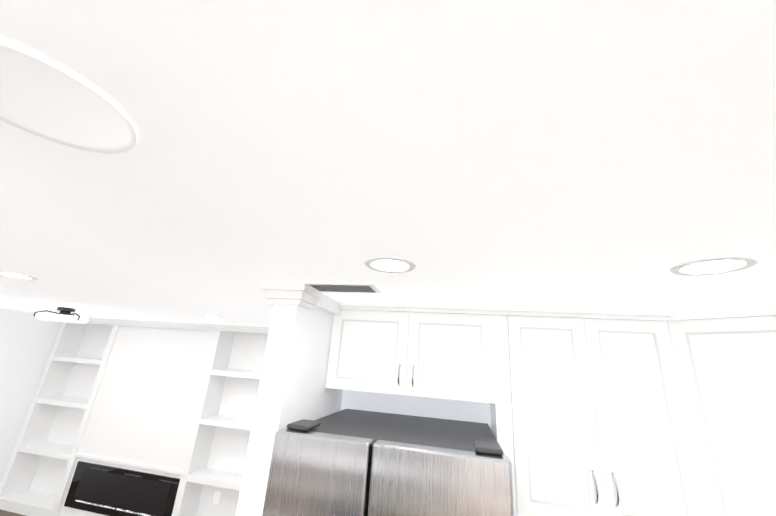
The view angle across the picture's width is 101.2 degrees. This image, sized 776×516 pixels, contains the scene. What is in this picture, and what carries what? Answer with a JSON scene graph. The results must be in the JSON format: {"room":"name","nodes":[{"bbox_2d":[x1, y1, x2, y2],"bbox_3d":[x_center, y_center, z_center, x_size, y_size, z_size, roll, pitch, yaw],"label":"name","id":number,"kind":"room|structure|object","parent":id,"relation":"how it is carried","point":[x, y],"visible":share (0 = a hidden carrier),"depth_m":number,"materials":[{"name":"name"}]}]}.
{"room":"kitchen","nodes":[
{"label":"kitchen","id":0,"kind":"room"},
{"bbox_2d":[0,509,25,515],"bbox_3d":[-2.312,1.902,-0.620,7.910,0.060,9.410,0,-19,12],"label":"floor","id":1,"kind":"structure","parent":0,"point":[4,513],"depth_m":4.01,"materials":[{"name":"brown wood"}]},
{"bbox_2d":[0,318,268,515],"bbox_3d":[-3.140,2.109,4.233,3.910,2.456,0.362,0,-19,12],"label":"built-in shelving","id":2,"kind":"object","parent":1,"relation":"on","point":[113,393],"visible":0.85,"depth_m":4.24,"materials":[{"name":"white wood"}]},
{"bbox_2d":[64,461,179,515],"bbox_3d":[-3.244,2.856,3.877,1.580,0.485,0.024,0,-19,12],"label":"fireplace","id":3,"kind":"object","parent":2,"relation":"attached to","point":[104,490],"visible":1,"depth_m":3.87,"materials":[{"name":"black glass"}]},
{"bbox_2d":[262,409,513,515],"bbox_3d":[0.011,1.704,1.333,0.920,1.845,0.895,0,-19,12],"label":"fridge","id":4,"kind":"object","parent":1,"relation":"on","point":[349,462],"visible":1,"depth_m":1.20,"materials":[{"name":"silver metal"}]},
{"bbox_2d":[0,308,61,483],"bbox_3d":[-5.614,1.356,2.481,0.130,2.460,13.200,0,-19,12],"label":"wall","id":5,"kind":"structure","parent":0,"point":[27,340],"depth_m":4.42,"materials":[{"name":"white paint"}]},
{"bbox_2d":[236,304,342,515],"bbox_3d":[0.102,2.378,4.356,0.130,2.460,6.750,0,-19,12],"label":"wall column","id":6,"kind":"structure","parent":0,"point":[292,388],"depth_m":1.53,"materials":[{"name":"white paint"}]},
{"bbox_2d":[262,283,340,314],"bbox_3d":[-0.462,0.255,1.799,0.230,0.098,0.535,0,-19,12],"label":"crown molding","id":7,"kind":"structure","parent":6,"relation":"attached to","point":[303,296],"depth_m":1.58,"materials":[{"name":"white wood"}]},
{"bbox_2d":[0,0,775,326],"bbox_3d":[-1.728,0.139,2.045,7.910,0.100,13.460,0,-19,12],"label":"ceiling","id":8,"kind":"structure","parent":0,"point":[586,154],"depth_m":0.55,"materials":[{"name":"white paint"}]},
{"bbox_2d":[0,271,36,279],"bbox_3d":[-2.183,0.103,1.865,0.188,0.003,0.188,0,-19,12],"label":"recessed light","id":9,"kind":"object","parent":8,"relation":"in","point":[14,275],"visible":1,"depth_m":1.87,"materials":[{"name":"white"}]},
{"bbox_2d":[34,307,88,323],"bbox_3d":[-3.597,0.632,3.550,0.444,0.149,0.430,0,-19,12],"label":"flush-mount ceiling light","id":10,"kind":"object","parent":8,"relation":"attached to","point":[64,315],"visible":1,"depth_m":3.46,"materials":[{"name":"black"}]},
{"bbox_2d":[0,40,136,152],"bbox_3d":[-0.521,-0.232,0.481,0.230,0.006,0.230,0,-19,12],"label":"ceiling speaker","id":11,"kind":"object","parent":8,"relation":"attached to","point":[44,98],"visible":1,"depth_m":0.49,"materials":[{"name":"white plastic"}]},
{"bbox_2d":[303,282,380,292],"bbox_3d":[-0.220,0.148,1.570,0.340,0.009,0.180,0,-19,12],"label":"ceiling vent","id":12,"kind":"object","parent":8,"relation":"in","point":[347,287],"visible":1,"depth_m":1.54,"materials":[{"name":"white metal"}]},
{"bbox_2d":[364,257,415,272],"bbox_3d":[0.007,0.028,1.161,0.188,0.003,0.188,0,-19,12],"label":"recessed light","id":13,"kind":"object","parent":8,"relation":"in","point":[390,264],"visible":1,"depth_m":1.15,"materials":[{"name":"white"}]},
{"bbox_2d":[670,256,758,275],"bbox_3d":[0.965,0.027,0.951,0.188,0.003,0.188,0,-19,12],"label":"recessed light","id":14,"kind":"object","parent":8,"relation":"in","point":[716,265],"visible":1,"depth_m":0.94,"materials":[{"name":"white"}]},
{"bbox_2d":[341,390,520,515],"bbox_3d":[0.865,1.584,1.772,2.470,2.460,0.130,0,-19,12],"label":"wall","id":15,"kind":"structure","parent":0,"point":[468,411],"depth_m":2.06,"materials":[{"name":"white paint"}]},
{"bbox_2d":[325,302,500,405],"bbox_3d":[0.149,0.582,2.012,0.960,0.501,0.347,0,-19,12],"label":"upper cabinet","id":16,"kind":"object","parent":15,"relation":"attached to","point":[431,351],"depth_m":1.84,"materials":[{"name":"white wood"}]},
{"bbox_2d":[497,307,696,515],"bbox_3d":[1.078,0.800,1.710,0.825,0.976,0.391,0,-19,12],"label":"upper cabinet","id":17,"kind":"object","parent":15,"relation":"attached to","point":[611,413],"depth_m":1.58,"materials":[{"name":"white wood"}]},
{"bbox_2d":[657,306,775,515],"bbox_3d":[1.691,0.758,1.449,0.709,0.976,0.651,0,-19,12],"label":"upper cabinet","id":18,"kind":"object","parent":15,"relation":"attached to","point":[721,364],"depth_m":1.39,"materials":[{"name":"white wood"}]},
{"bbox_3d":[1.395,0.426,-1.872,0.130,2.460,7.400,0,-19,12],"label":"wall","id":19,"kind":"structure","parent":0,"visible":0},
{"bbox_2d":[213,492,219,503],"bbox_3d":[-2.093,2.924,3.892,0.070,0.115,0.008,0,-19,12],"label":"electrical outlet plate","id":20,"kind":"object","parent":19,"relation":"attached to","point":[216,494],"depth_m":3.89,"materials":[{"name":"white plastic"}]}
]}

